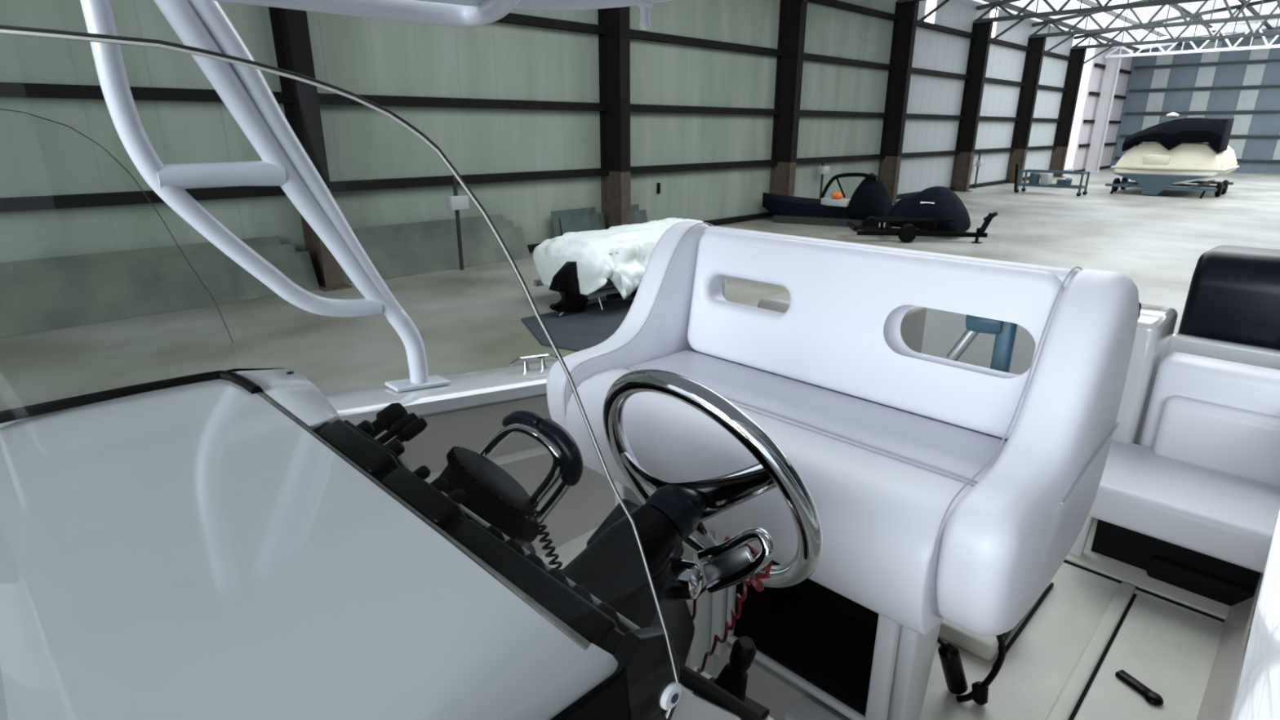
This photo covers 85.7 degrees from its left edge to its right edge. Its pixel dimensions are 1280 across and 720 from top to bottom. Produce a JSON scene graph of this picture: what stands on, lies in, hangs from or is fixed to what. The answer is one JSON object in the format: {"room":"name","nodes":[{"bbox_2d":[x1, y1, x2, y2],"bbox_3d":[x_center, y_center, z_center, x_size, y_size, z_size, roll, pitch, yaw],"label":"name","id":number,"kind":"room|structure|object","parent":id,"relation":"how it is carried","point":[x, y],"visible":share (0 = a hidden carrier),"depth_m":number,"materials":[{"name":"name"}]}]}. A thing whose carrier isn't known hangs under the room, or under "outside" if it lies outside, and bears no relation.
{"room":"shipyard hall","nodes":[
{"label":"shipyard hall","id":0,"kind":"room"},
{"bbox_2d":[0,0,1131,281],"bbox_3d":[8.102,-10.134,26.093,82.900,8.500,0.280,-17,25,-42],"label":"wall","id":1,"kind":"structure","parent":0,"point":[512,103],"depth_m":15.95,"materials":[{"name":"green metal"}]},
{"bbox_2d":[657,182,660,193],"bbox_3d":[0.539,-4.961,19.915,0.100,0.300,0.057,-17,25,-42],"label":"box","id":2,"kind":"object","parent":1,"relation":"attached to","point":[658,184],"visible":1,"depth_m":19.89,"materials":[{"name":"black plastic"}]},
{"bbox_2d":[817,161,830,199],"bbox_3d":[6.760,-6.413,25.528,0.420,1.800,0.220,-17,25,-42],"label":"conduit","id":3,"kind":"object","parent":1,"relation":"attached to","point":[823,170],"visible":0.94,"depth_m":25.30,"materials":[{"name":"metal"}]},
{"bbox_2d":[924,0,937,23],"bbox_3d":[12.166,-14.751,28.841,0.900,1.280,0.027,-17,25,-42],"label":"light panel","id":4,"kind":"object","parent":1,"relation":"attached to","point":[931,4],"visible":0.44,"depth_m":28.86,"materials":[{"name":"white"}]},
{"bbox_2d":[973,151,983,188],"bbox_3d":[17.474,-9.806,35.613,0.420,1.850,0.220,-17,25,-42],"label":"conduit","id":5,"kind":"object","parent":1,"relation":"attached to","point":[979,163],"visible":1,"depth_m":35.47,"materials":[{"name":"metal"}]},
{"bbox_2d":[990,8,998,37],"bbox_3d":[17.133,-16.313,33.519,0.900,1.280,0.027,-17,25,-42],"label":"light panel","id":6,"kind":"object","parent":1,"relation":"attached to","point":[993,11],"visible":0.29,"depth_m":33.60,"materials":[{"name":"white plastic"}]},
{"bbox_2d":[0,167,1279,411],"bbox_3d":[23.046,-3.062,18.648,91.000,0.200,38.000,-17,25,-42],"label":"floor","id":7,"kind":"structure","parent":0,"point":[467,320],"depth_m":12.04,"materials":[{"name":"concrete"}]},
{"bbox_2d":[0,235,319,337],"bbox_3d":[-10.293,-0.633,9.437,11.290,1.015,0.470,-17,25,-42],"label":"wall panel","id":8,"kind":"object","parent":7,"relation":"on","point":[37,295],"visible":0.86,"depth_m":11.28,"materials":[{"name":"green metal"}]},
{"bbox_2d":[268,6,351,291],"bbox_3d":[-6.080,-5.062,12.290,0.500,7.620,0.947,-17,25,-42],"label":"steel column","id":9,"kind":"structure","parent":7,"relation":"on","point":[290,27],"depth_m":12.39,"materials":[{"name":"metal"}]},
{"bbox_2d":[342,213,530,283],"bbox_3d":[-4.351,-2.502,15.035,4.440,1.015,0.470,-17,25,-42],"label":"wall panel","id":10,"kind":"object","parent":7,"relation":"on","point":[399,250],"visible":0.84,"depth_m":14.95,"materials":[{"name":"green metal"}]},
{"bbox_2d":[445,174,469,270],"bbox_3d":[-3.851,-2.904,14.700,0.420,2.000,0.220,-17,25,-42],"label":"conduit","id":11,"kind":"object","parent":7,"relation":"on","point":[455,202],"visible":0.96,"depth_m":14.54,"materials":[{"name":"paint"}]},
{"bbox_2d":[520,300,633,351],"bbox_3d":[0.020,-0.649,11.059,3.900,0.020,2.750,-17,25,-42],"label":"floor mat","id":12,"kind":"object","parent":7,"relation":"on","point":[589,327],"visible":0.4,"depth_m":10.69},
{"bbox_2d":[551,206,604,237],"bbox_3d":[-1.544,-3.410,17.834,1.670,0.965,0.250,-17,25,-42],"label":"sheets","id":13,"kind":"object","parent":7,"relation":"on","point":[586,219],"visible":0.59,"depth_m":17.72,"materials":[{"name":"green metal"}]},
{"bbox_2d":[597,6,631,229],"bbox_3d":[-0.588,-6.789,17.464,0.500,7.620,0.947,-17,25,-42],"label":"steel column","id":14,"kind":"structure","parent":7,"relation":"on","point":[614,47],"depth_m":17.62,"materials":[{"name":"metal"}]},
{"bbox_2d":[533,217,704,315],"bbox_3d":[0.007,-1.864,12.744,4.758,1.265,2.157,-17,25,-42],"label":"covered boat","id":15,"kind":"object","parent":7,"relation":"on","point":[574,264],"visible":0.8,"depth_m":11.34,"materials":[{"name":"white plastic"}]},
{"bbox_2d":[631,204,647,224],"bbox_3d":[-0.135,-3.834,19.167,0.900,0.925,0.250,-17,25,-42],"label":"sheets","id":16,"kind":"object","parent":7,"relation":"on","point":[637,216],"visible":0.32,"depth_m":19.20,"materials":[{"name":"green metal"}]},
{"bbox_2d":[766,0,807,217],"bbox_3d":[4.904,-8.516,22.637,0.500,7.620,0.947,-17,25,-42],"label":"steel column","id":17,"kind":"structure","parent":7,"relation":"on","point":[793,13],"depth_m":22.59,"materials":[{"name":"metal"}]},
{"bbox_2d":[762,172,893,226],"bbox_3d":[6.139,-5.284,22.365,4.332,1.660,1.953,12,22,33],"label":"boat","id":18,"kind":"object","parent":7,"relation":"on","point":[872,197],"visible":0.96,"depth_m":21.71,"materials":[{"name":"black plastic"}]},
{"bbox_2d":[877,0,919,203],"bbox_3d":[10.396,-10.243,27.810,0.500,7.620,0.947,-17,25,-42],"label":"steel column","id":19,"kind":"structure","parent":7,"relation":"on","point":[904,33],"depth_m":27.68,"materials":[{"name":"metal"}]},
{"bbox_2d":[897,0,950,26],"bbox_3d":[22.124,-11.925,14.798,0.220,5.728,34.199,-17,25,-42],"label":"roof truss","id":20,"kind":"object","parent":19,"relation":"on","point":[944,2],"visible":1,"depth_m":26.30,"materials":[{"name":"grey metal"}]},
{"bbox_2d":[847,212,998,243],"bbox_3d":[7.743,-3.778,19.155,3.803,0.836,1.868,5,19,15],"label":"trailer","id":21,"kind":"object","parent":7,"relation":"on","point":[908,233],"visible":1,"depth_m":18.68,"materials":[{"name":"black painted metal"},{"name":"rubber"}]},
{"bbox_2d":[885,186,970,231],"bbox_3d":[8.328,-4.388,19.916,1.237,1.246,2.133,-17,25,-42],"label":"covered boat","id":22,"kind":"object","parent":21,"relation":"on","point":[935,201],"visible":0.83,"depth_m":19.36,"materials":[{"name":"black fabric"}]},
{"bbox_2d":[950,20,993,191],"bbox_3d":[15.889,-11.970,32.983,0.500,7.620,0.947,-17,25,-42],"label":"steel column","id":23,"kind":"structure","parent":7,"relation":"on","point":[979,50],"depth_m":32.94,"materials":[{"name":"metal"}]},
{"bbox_2d":[974,0,1210,43],"bbox_3d":[27.616,-13.652,19.972,0.220,5.728,34.199,-17,25,-42],"label":"roof truss","id":24,"kind":"object","parent":23,"relation":"on","point":[1060,11],"visible":1,"depth_m":29.84,"materials":[{"name":"grey metal"}]},
{"bbox_2d":[1164,14,1279,39],"bbox_3d":[26.768,-14.356,26.426,38.724,0.950,16.748,-17,25,-42],"label":"trim","id":25,"kind":"structure","parent":24,"relation":"attached to","point":[1273,30],"depth_m":41.38,"materials":[{"name":"grey metal"}]},
{"bbox_2d":[1005,35,1046,183],"bbox_3d":[21.381,-13.697,38.157,0.500,7.620,0.947,-17,25,-42],"label":"steel column","id":26,"kind":"structure","parent":7,"relation":"on","point":[1033,59],"depth_m":38.09,"materials":[{"name":"metal"}]},
{"bbox_2d":[1030,0,1279,55],"bbox_3d":[33.108,-15.379,25.145,0.220,5.728,34.199,-17,25,-42],"label":"roof truss","id":27,"kind":"object","parent":26,"relation":"on","point":[1233,19],"visible":0.92,"depth_m":33.85,"materials":[{"name":"grey metal"}]},
{"bbox_2d":[1013,164,1090,196],"bbox_3d":[19.428,-8.548,32.623,1.114,1.352,2.963,-17,25,-42],"label":"wheeled cart","id":28,"kind":"object","parent":7,"relation":"on","point":[1046,175],"visible":1,"depth_m":32.50,"materials":[{"name":"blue metal"}]},
{"bbox_2d":[1048,47,1086,177],"bbox_3d":[26.873,-15.424,43.330,0.500,7.620,0.947,-17,25,-42],"label":"steel column","id":29,"kind":"structure","parent":7,"relation":"on","point":[1075,67],"depth_m":43.27,"materials":[{"name":"metal"}]},
{"bbox_2d":[1071,0,1279,64],"bbox_3d":[38.600,-17.106,30.318,0.220,5.728,34.199,-17,25,-42],"label":"roof truss","id":30,"kind":"object","parent":29,"relation":"on","point":[1239,6],"visible":0.86,"depth_m":38.53,"materials":[{"name":"grey metal"}]},
{"bbox_2d":[1084,56,1121,172],"bbox_3d":[32.487,-17.112,48.386,0.500,7.620,0.900,-17,25,-42],"label":"steel column","id":31,"kind":"structure","parent":7,"relation":"on","point":[1112,68],"depth_m":48.33,"materials":[{"name":"white metal"}]},
{"bbox_2d":[1104,17,1279,57],"bbox_3d":[44.092,-19.266,35.347,0.220,4.815,34.199,-17,25,-42],"label":"roof truss","id":32,"kind":"object","parent":31,"relation":"on","point":[1254,22],"visible":0.82,"depth_m":43.83,"materials":[{"name":"white metal"}]},
{"bbox_2d":[1105,112,1239,198],"bbox_3d":[25.788,-9.891,33.057,6.800,3.651,4.320,-17,25,-42],"label":"boat","id":33,"kind":"object","parent":7,"relation":"on","point":[1180,152],"visible":1,"depth_m":31.23,"materials":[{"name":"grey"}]},
{"bbox_2d":[1166,112,1178,117],"bbox_3d":[24.193,-11.128,31.345,0.464,0.220,0.464,-17,25,-42],"label":"light","id":34,"kind":"object","parent":33,"relation":"on","point":[1172,114],"depth_m":31.22,"materials":[{"name":"white plastic"}]},
{"bbox_2d":[946,315,1017,373],"bbox_3d":[0.951,0.034,1.950,0.072,0.381,0.159,-17,25,-42],"label":"stand","id":35,"kind":"object","parent":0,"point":[1005,332],"visible":0.38,"depth_m":1.88,"materials":[{"name":"blue metal"}]},
{"bbox_2d":[1071,41,1133,170],"bbox_3d":[34.044,-18.331,50.650,10.200,8.500,0.100,-17,25,-42],"label":"wall","id":36,"kind":"structure","parent":0,"point":[1096,76],"depth_m":49.22,"materials":[{"name":"grey metal"}]},
{"bbox_2d":[973,0,1279,51],"bbox_3d":[36.145,-17.103,26.537,40.400,4.340,36.470,-17,25,-42],"label":"ceiling","id":37,"kind":"structure","parent":0,"point":[1144,14],"depth_m":39.50,"materials":[{"name":"white metal"}]},
{"bbox_2d":[1110,26,1279,173],"bbox_3d":[50.389,-17.534,41.157,0.450,13.000,36.270,-17,25,-42],"label":"wall","id":38,"kind":"structure","parent":0,"point":[1243,86],"depth_m":49.66,"materials":[{"name":"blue metal"}]},
{"bbox_2d":[982,0,1272,53],"bbox_3d":[18.188,-12.696,15.353,82.000,3.398,26.480,-17,25,-42],"label":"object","id":39,"kind":"structure","parent":38,"relation":"attached to","point":[1091,3],"depth_m":38.60,"materials":[{"name":"grey metal"}]},
{"bbox_3d":[-1.187,2.486,0.969,0.300,0.470,0.700,-17,25,-42],"label":"block","id":40,"kind":"object","parent":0,"visible":0},
{"bbox_2d":[322,302,1279,719],"bbox_3d":[-0.535,1.088,1.185,7.761,2.115,2.470,-17,25,-42],"label":"boat hull","id":41,"kind":"object","parent":40,"relation":"on","point":[1106,638],"visible":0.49,"depth_m":2.20,"materials":[{"name":"white plastic"}]},
{"bbox_2d":[80,0,671,391],"bbox_3d":[-0.318,-0.149,0.999,2.450,1.290,2.330,-17,25,-42],"label":"frame","id":42,"kind":"object","parent":41,"relation":"on","point":[244,91],"visible":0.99,"depth_m":1.77,"materials":[{"name":"white metal"}]},
{"bbox_2d":[0,367,763,719],"bbox_3d":[-0.606,0.714,0.985,1.238,1.122,1.151,-17,25,-42],"label":"console","id":43,"kind":"object","parent":41,"relation":"on","point":[191,547],"depth_m":0.71,"materials":[{"name":"white"}]},
{"bbox_2d":[0,24,681,719],"bbox_3d":[-0.510,-0.012,0.798,0.458,0.590,1.108,-17,25,-42],"label":"windshield","id":44,"kind":"object","parent":43,"relation":"attached to","point":[670,695],"visible":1,"depth_m":0.38,"materials":[{"name":"clear glass"}]},
{"bbox_2d":[318,419,404,477],"bbox_3d":[-0.410,0.144,1.034,0.070,0.073,0.185,-17,25,-42],"label":"switch panel","id":45,"kind":"object","parent":43,"relation":"on","point":[356,443],"visible":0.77,"depth_m":1.00,"materials":[{"name":"black plastic"}]},
{"bbox_2d":[398,455,409,469],"bbox_3d":[-0.511,0.155,1.152,0.439,0.117,0.060,17,25,41],"label":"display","id":46,"kind":"object","parent":43,"relation":"on","point":[402,460],"visible":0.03,"depth_m":1.02,"materials":[{"name":"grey plastic"}]},
{"bbox_2d":[382,465,467,528],"bbox_3d":[-0.275,0.196,0.899,0.058,0.080,0.150,-17,25,-42],"label":"switch panel","id":47,"kind":"object","parent":43,"relation":"on","point":[428,499],"visible":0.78,"depth_m":0.87,"materials":[{"name":"black plastic"}]},
{"bbox_2d":[313,422,624,655],"bbox_3d":[-0.282,0.197,0.888,0.048,0.040,0.735,-17,25,-42],"label":"hood","id":48,"kind":"object","parent":43,"relation":"attached to","point":[608,646],"depth_m":0.74,"materials":[{"name":"black plastic"}]},
{"bbox_2d":[439,445,537,531],"bbox_3d":[-0.313,0.281,1.248,0.254,0.249,0.194,-11,21,-29],"label":"compass","id":49,"kind":"object","parent":43,"relation":"attached to","point":[493,495],"visible":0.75,"depth_m":1.19,"materials":[{"name":"black plastic"}]},
{"bbox_2d":[479,410,582,542],"bbox_3d":[-0.262,0.246,1.227,0.211,0.282,0.275,-17,25,-42],"label":"handle","id":50,"kind":"object","parent":49,"relation":"attached to","point":[567,460],"visible":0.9,"depth_m":1.20,"materials":[{"name":"silver metal"}]},
{"bbox_2d":[450,520,619,645],"bbox_3d":[-0.116,0.252,0.750,0.054,0.069,0.260,-17,25,-42],"label":"switch panel","id":51,"kind":"object","parent":43,"relation":"on","point":[573,606],"visible":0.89,"depth_m":0.72,"materials":[{"name":"black plastic"}]},
{"bbox_2d":[485,524,505,542],"bbox_3d":[-0.174,0.211,0.825,0.019,0.022,0.022,-17,25,-42],"label":"switch","id":52,"kind":"object","parent":51,"relation":"attached to","point":[491,531],"depth_m":0.82,"materials":[{"name":"black plastic"}]},
{"bbox_2d":[505,537,524,555],"bbox_3d":[-0.146,0.220,0.798,0.019,0.022,0.022,-17,25,-42],"label":"switch","id":53,"kind":"object","parent":51,"relation":"attached to","point":[510,544],"depth_m":0.79,"materials":[{"name":"black plastic"}]},
{"bbox_2d":[524,552,546,571],"bbox_3d":[-0.118,0.229,0.771,0.019,0.022,0.022,-17,25,-42],"label":"switch","id":54,"kind":"object","parent":51,"relation":"attached to","point":[531,559],"depth_m":0.76,"materials":[{"name":"black plastic"}]},
{"bbox_2d":[546,567,568,586],"bbox_3d":[-0.090,0.238,0.745,0.019,0.022,0.022,-17,25,-42],"label":"switch","id":55,"kind":"object","parent":51,"relation":"attached to","point":[553,575],"depth_m":0.74,"materials":[{"name":"black plastic"}]},
{"bbox_2d":[570,583,593,604],"bbox_3d":[-0.062,0.247,0.718,0.019,0.022,0.022,-17,25,-42],"label":"switch","id":56,"kind":"object","parent":51,"relation":"attached to","point":[578,593],"depth_m":0.71,"materials":[{"name":"black plastic"}]},
{"bbox_2d":[595,601,619,624],"bbox_3d":[-0.034,0.256,0.691,0.019,0.022,0.022,-17,25,-42],"label":"switch","id":57,"kind":"object","parent":51,"relation":"attached to","point":[605,611],"depth_m":0.68,"materials":[{"name":"black plastic"}]},
{"bbox_2d":[511,511,562,571],"bbox_3d":[-0.175,0.352,1.138,0.122,0.205,0.360,-4,19,-11],"label":"cord","id":58,"kind":"object","parent":43,"relation":"attached to","point":[524,542],"visible":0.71,"depth_m":1.27,"materials":[{"name":"black plastic"}]},
{"bbox_2d":[560,498,773,665],"bbox_3d":[0.028,0.343,0.961,0.294,0.258,0.321,7,20,21],"label":"throttle control","id":59,"kind":"object","parent":43,"relation":"attached to","point":[611,567],"depth_m":0.93,"materials":[{"name":"black plastic"}]},
{"bbox_2d":[586,498,684,557],"bbox_3d":[-0.012,0.276,1.015,0.133,0.084,0.134,-17,25,-42],"label":"hood","id":60,"kind":"object","parent":59,"relation":"attached to","point":[673,542],"depth_m":0.98,"materials":[{"name":"black plastic"}]},
{"bbox_2d":[602,368,822,587],"bbox_3d":[0.088,0.186,1.035,0.184,0.378,0.402,-17,25,-42],"label":"steering wheel","id":61,"kind":"object","parent":59,"relation":"attached to","point":[686,505],"visible":0.86,"depth_m":0.94,"materials":[{"name":"silver metal"}]},
{"bbox_2d":[691,536,772,672],"bbox_3d":[0.114,0.365,1.006,0.027,0.264,0.167,-17,25,-42],"label":"lanyard","id":62,"kind":"object","parent":59,"relation":"hanging from","point":[755,580],"visible":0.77,"depth_m":0.96,"materials":[{"name":"red"}]},
{"bbox_2d":[685,635,774,719],"bbox_3d":[0.066,0.460,0.936,0.220,0.164,0.160,-17,25,-42],"label":"rubber boot","id":63,"kind":"object","parent":43,"relation":"on","point":[733,677],"visible":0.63,"depth_m":0.94,"materials":[{"name":"black rubber"}]},
{"bbox_2d":[685,666,774,719],"bbox_3d":[0.066,0.529,0.959,0.220,0.020,0.160,-17,25,-42],"label":"shelf","id":64,"kind":"object","parent":43,"relation":"attached to","point":[762,711],"depth_m":0.99,"materials":[{"name":"black plastic"}]},
{"bbox_2d":[509,354,558,371],"bbox_3d":[-0.401,0.010,2.629,0.224,0.074,0.028,-17,25,-42],"label":"cleat","id":65,"kind":"object","parent":41,"relation":"attached to","point":[525,360],"visible":0.98,"depth_m":2.61,"materials":[{"name":"silver metal"}]},
{"bbox_2d":[757,291,926,353],"bbox_3d":[0.835,0.284,2.544,0.540,0.950,1.120,-17,25,-42],"label":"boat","id":66,"kind":"object","parent":41,"relation":"on","point":[913,323],"visible":0.06,"depth_m":2.52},
{"bbox_2d":[546,221,1139,719],"bbox_3d":[0.427,0.321,1.940,0.765,1.263,1.331,-17,25,-42],"label":"bench","id":67,"kind":"object","parent":41,"relation":"on","point":[956,492],"visible":0.91,"depth_m":1.68,"materials":[{"name":"white leather"}]},
{"bbox_2d":[628,349,1006,486],"bbox_3d":[0.432,0.177,1.900,0.285,0.142,1.067,-17,25,-42],"label":"seat cushion","id":68,"kind":"object","parent":67,"relation":"on","point":[951,451],"depth_m":1.78,"materials":[{"name":"white leather"}]},
{"bbox_2d":[937,634,1005,705],"bbox_3d":[0.879,0.843,1.940,0.278,0.268,0.098,-2,19,-5],"label":"bundle","id":69,"kind":"object","parent":41,"relation":"on","point":[948,653],"visible":0.75,"depth_m":1.94,"materials":[{"name":"black plastic"}]},
{"bbox_2d":[997,629,1012,651],"bbox_3d":[1.179,0.823,2.195,0.236,0.128,0.020,-17,25,-42],"label":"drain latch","id":70,"kind":"object","parent":41,"relation":"on","point":[1006,635],"visible":0.2,"depth_m":2.16,"materials":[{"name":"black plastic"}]},
{"bbox_2d":[1111,302,1177,444],"bbox_3d":[2.039,0.170,2.949,0.439,0.910,0.220,-17,25,-42],"label":"post","id":71,"kind":"object","parent":41,"relation":"on","point":[1156,324],"visible":0.23,"depth_m":2.73,"materials":[{"name":"white plastic"}]},
{"bbox_2d":[1069,352,1279,605],"bbox_3d":[2.076,0.426,2.502,0.700,0.713,0.750,-17,25,-42],"label":"bench","id":72,"kind":"object","parent":41,"relation":"on","point":[1193,505],"visible":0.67,"depth_m":2.48,"materials":[{"name":"white leather"}]},
{"bbox_2d":[1088,440,1279,573],"bbox_3d":[2.012,0.516,2.465,0.520,0.140,0.750,-17,25,-42],"label":"seat cushion","id":73,"kind":"object","parent":72,"relation":"on","point":[1225,514],"depth_m":2.39,"materials":[{"name":"white leather"}]},
{"bbox_2d":[1152,395,1279,486],"bbox_3d":[2.239,0.317,2.509,0.110,0.250,0.580,-17,25,-42],"label":"cushion","id":74,"kind":"object","parent":72,"relation":"on","point":[1238,440],"depth_m":2.54,"materials":[{"name":"white leather"}]},
{"bbox_2d":[1177,244,1279,350],"bbox_3d":[2.945,0.523,3.629,0.697,2.206,0.400,-17,25,-42],"label":"outboard motor","id":75,"kind":"object","parent":41,"relation":"attached to","point":[1233,295],"visible":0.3,"depth_m":3.18,"materials":[{"name":"black plastic"}]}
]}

